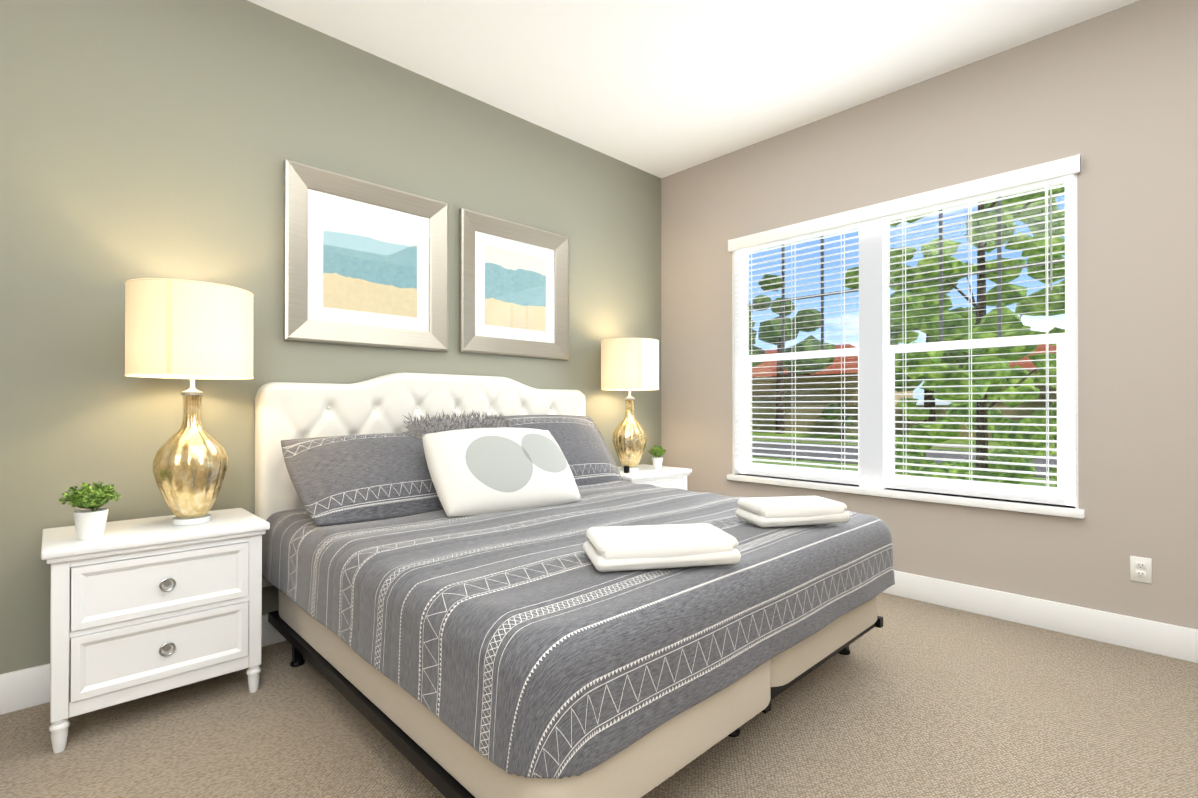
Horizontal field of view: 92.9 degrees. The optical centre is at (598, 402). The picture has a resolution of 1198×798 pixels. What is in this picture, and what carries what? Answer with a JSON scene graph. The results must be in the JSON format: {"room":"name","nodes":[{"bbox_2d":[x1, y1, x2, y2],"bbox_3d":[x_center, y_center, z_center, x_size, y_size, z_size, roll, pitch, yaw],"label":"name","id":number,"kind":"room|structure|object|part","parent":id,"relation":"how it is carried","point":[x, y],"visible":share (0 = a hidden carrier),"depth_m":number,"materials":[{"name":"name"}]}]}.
{"room":"bedroom","nodes":[
{"label":"bedroom","id":0,"kind":"room"},
{"bbox_2d":[0,0,660,673],"bbox_3d":[-1.234,-0.358,3.116,5.020,3.000,0.160,0,0,-44],"label":"wall","id":1,"kind":"structure","parent":0,"point":[152,138],"depth_m":2.50,"materials":[{"name":"green paint"}]},
{"bbox_2d":[0,614,285,714],"bbox_3d":[-1.178,1.069,3.040,4.684,0.145,0.016,0,0,-44],"label":"baseboard","id":2,"kind":"structure","parent":1,"relation":"attached to","point":[24,688],"depth_m":2.12,"materials":[{"name":"white paint"}]},
{"bbox_2d":[283,159,448,351],"bbox_3d":[-1.194,-0.729,3.019,0.860,0.860,0.036,0,0,-44],"label":"picture frame","id":3,"kind":"object","parent":1,"relation":"attached to","point":[365,263],"visible":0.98,"depth_m":2.98,"materials":[{"name":"silver metal"}]},
{"bbox_2d":[459,208,568,359],"bbox_3d":[-0.521,-0.726,3.667,0.840,0.850,0.036,0,0,-44],"label":"picture frame","id":4,"kind":"object","parent":1,"relation":"attached to","point":[513,288],"visible":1,"depth_m":3.64,"materials":[{"name":"silver metal"}]},
{"bbox_2d":[0,592,1197,797],"bbox_3d":[0.314,1.183,1.502,5.020,0.100,4.620,0,0,-44],"label":"floor","id":5,"kind":"structure","parent":0,"point":[911,698],"depth_m":1.95,"materials":[{"name":"carpet"}]},
{"bbox_2d":[41,508,269,752],"bbox_3d":[-1.687,0.804,2.183,0.645,0.665,0.465,0,0,-44],"label":"nightstand","id":6,"kind":"object","parent":5,"relation":"on","point":[142,607],"visible":1,"depth_m":2.01,"materials":[{"name":"white paint"}]},
{"bbox_2d":[59,481,120,539],"bbox_3d":[-1.764,0.370,1.974,0.160,0.198,0.163,0,0,-44],"label":"plant","id":7,"kind":"object","parent":6,"relation":"on","point":[90,520],"visible":1,"depth_m":1.95,"materials":[{"name":"green plant"}]},
{"bbox_2d":[124,278,253,524],"bbox_3d":[-1.603,0.003,2.244,0.414,0.936,0.414,0,0,-44],"label":"lamp","id":8,"kind":"object","parent":6,"relation":"on","point":[192,330],"visible":1,"depth_m":2.13,"materials":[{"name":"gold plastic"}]},
{"bbox_2d":[255,372,894,797],"bbox_3d":[-0.125,0.486,2.567,2.033,1.305,2.139,0,0,-44],"label":"bed","id":9,"kind":"object","parent":5,"relation":"on","point":[457,614],"visible":0.94,"depth_m":1.81,"materials":[{"name":"grey fabric"}]},
{"bbox_3d":[-0.838,0.490,3.306,2.020,1.304,0.085,0,0,-44],"label":"headboard","id":10,"kind":"part","parent":9,"relation":"part of","materials":[{"name":"white leather"}]},
{"bbox_2d":[262,480,894,778],"bbox_3d":[-0.096,0.641,2.535,2.036,0.310,2.058,0,0,-44],"label":"duvet","id":11,"kind":"object","parent":9,"relation":"on","point":[499,621],"depth_m":1.58,"materials":[{"name":"fabric"}]},
{"bbox_2d":[583,523,740,571],"bbox_3d":[0.184,0.436,1.742,0.440,0.084,0.245,0,0,-11],"label":"towel","id":12,"kind":"object","parent":9,"relation":"on","point":[620,548],"visible":1,"depth_m":1.65,"materials":[{"name":"white fabric"}]},
{"bbox_2d":[735,496,849,527],"bbox_3d":[0.781,0.439,2.318,0.400,0.085,0.230,0,0,-13],"label":"towel","id":13,"kind":"object","parent":9,"relation":"on","point":[763,512],"visible":1,"depth_m":2.23,"materials":[{"name":"white fabric"}]},
{"bbox_2d":[618,464,691,489],"bbox_3d":[0.286,0.814,4.084,0.645,0.665,0.465,0,0,-44],"label":"nightstand","id":14,"kind":"object","parent":5,"relation":"on","point":[669,477],"visible":0.08,"depth_m":3.97,"materials":[{"name":"white paint"}]},
{"bbox_2d":[624,466,628,472],"bbox_3d":[0.188,0.454,3.870,0.035,0.050,0.030,0,0,-44],"label":"gadget","id":15,"kind":"object","parent":14,"relation":"on","point":[626,469],"visible":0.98,"depth_m":3.85,"materials":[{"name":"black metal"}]},
{"bbox_2d":[601,338,658,470],"bbox_3d":[0.219,0.012,4.042,0.414,0.936,0.414,0,0,-44],"label":"lamp","id":16,"kind":"object","parent":14,"relation":"on","point":[629,364],"visible":0.92,"depth_m":3.91,"materials":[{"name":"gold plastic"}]},
{"bbox_2d":[648,445,665,468],"bbox_3d":[0.425,0.395,4.143,0.130,0.171,0.149,0,0,-44],"label":"plant","id":17,"kind":"object","parent":14,"relation":"on","point":[658,452],"visible":1,"depth_m":4.11,"materials":[{"name":"green plant"}]},
{"bbox_2d":[247,0,1139,177],"bbox_3d":[0.314,-1.917,1.518,5.020,0.100,4.620,0,0,-44],"label":"ceiling","id":18,"kind":"structure","parent":0,"point":[661,88],"depth_m":3.02,"materials":[{"name":"paint"}]},
{"bbox_2d":[661,0,1197,629],"bbox_3d":[2.063,-0.358,3.196,0.160,3.000,4.300,0,0,-44],"label":"wall","id":19,"kind":"structure","parent":0,"point":[1111,98],"depth_m":2.82,"materials":[{"name":"beige paint"}]},
{"bbox_2d":[727,174,1084,518],"bbox_3d":[1.706,-0.309,3.532,0.212,1.745,2.010,0,0,-44],"label":"window","id":20,"kind":"structure","parent":19,"relation":"in","point":[871,351],"depth_m":3.46,"materials":[{"name":"white paint"}]},
{"bbox_2d":[728,154,1080,500],"bbox_3d":[1.675,-0.356,3.502,0.100,1.692,1.990,0,0,-44],"label":"window blinds","id":21,"kind":"object","parent":20,"relation":"attached to","point":[1055,170],"visible":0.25,"depth_m":3.27,"materials":[{"name":"white plastic"}]},
{"bbox_2d":[883,570,1197,662],"bbox_3d":[2.000,1.069,3.128,0.016,0.145,4.300,0,0,-44],"label":"baseboard","id":22,"kind":"structure","parent":19,"relation":"attached to","point":[1167,640],"depth_m":2.83,"materials":[{"name":"white paint"}]},
{"bbox_2d":[1130,556,1151,583],"bbox_3d":[2.495,0.769,2.620,0.010,0.115,0.072,0,0,-44],"label":"electrical outlet plate","id":23,"kind":"object","parent":19,"relation":"attached to","point":[1140,569],"visible":1,"depth_m":2.62,"materials":[{"name":"white plastic"}]},
{"label":"outside","id":24,"kind":"structure","parent":0,"visible":0},
{"bbox_2d":[749,184,1064,486],"bbox_3d":[44.005,-2.679,46.614,120.000,9.187,160.000,0,0,-44],"label":"scenery","id":25,"kind":"structure","parent":24,"point":[947,331],"depth_m":7.29,"materials":[{"name":"green plant"}]}
]}

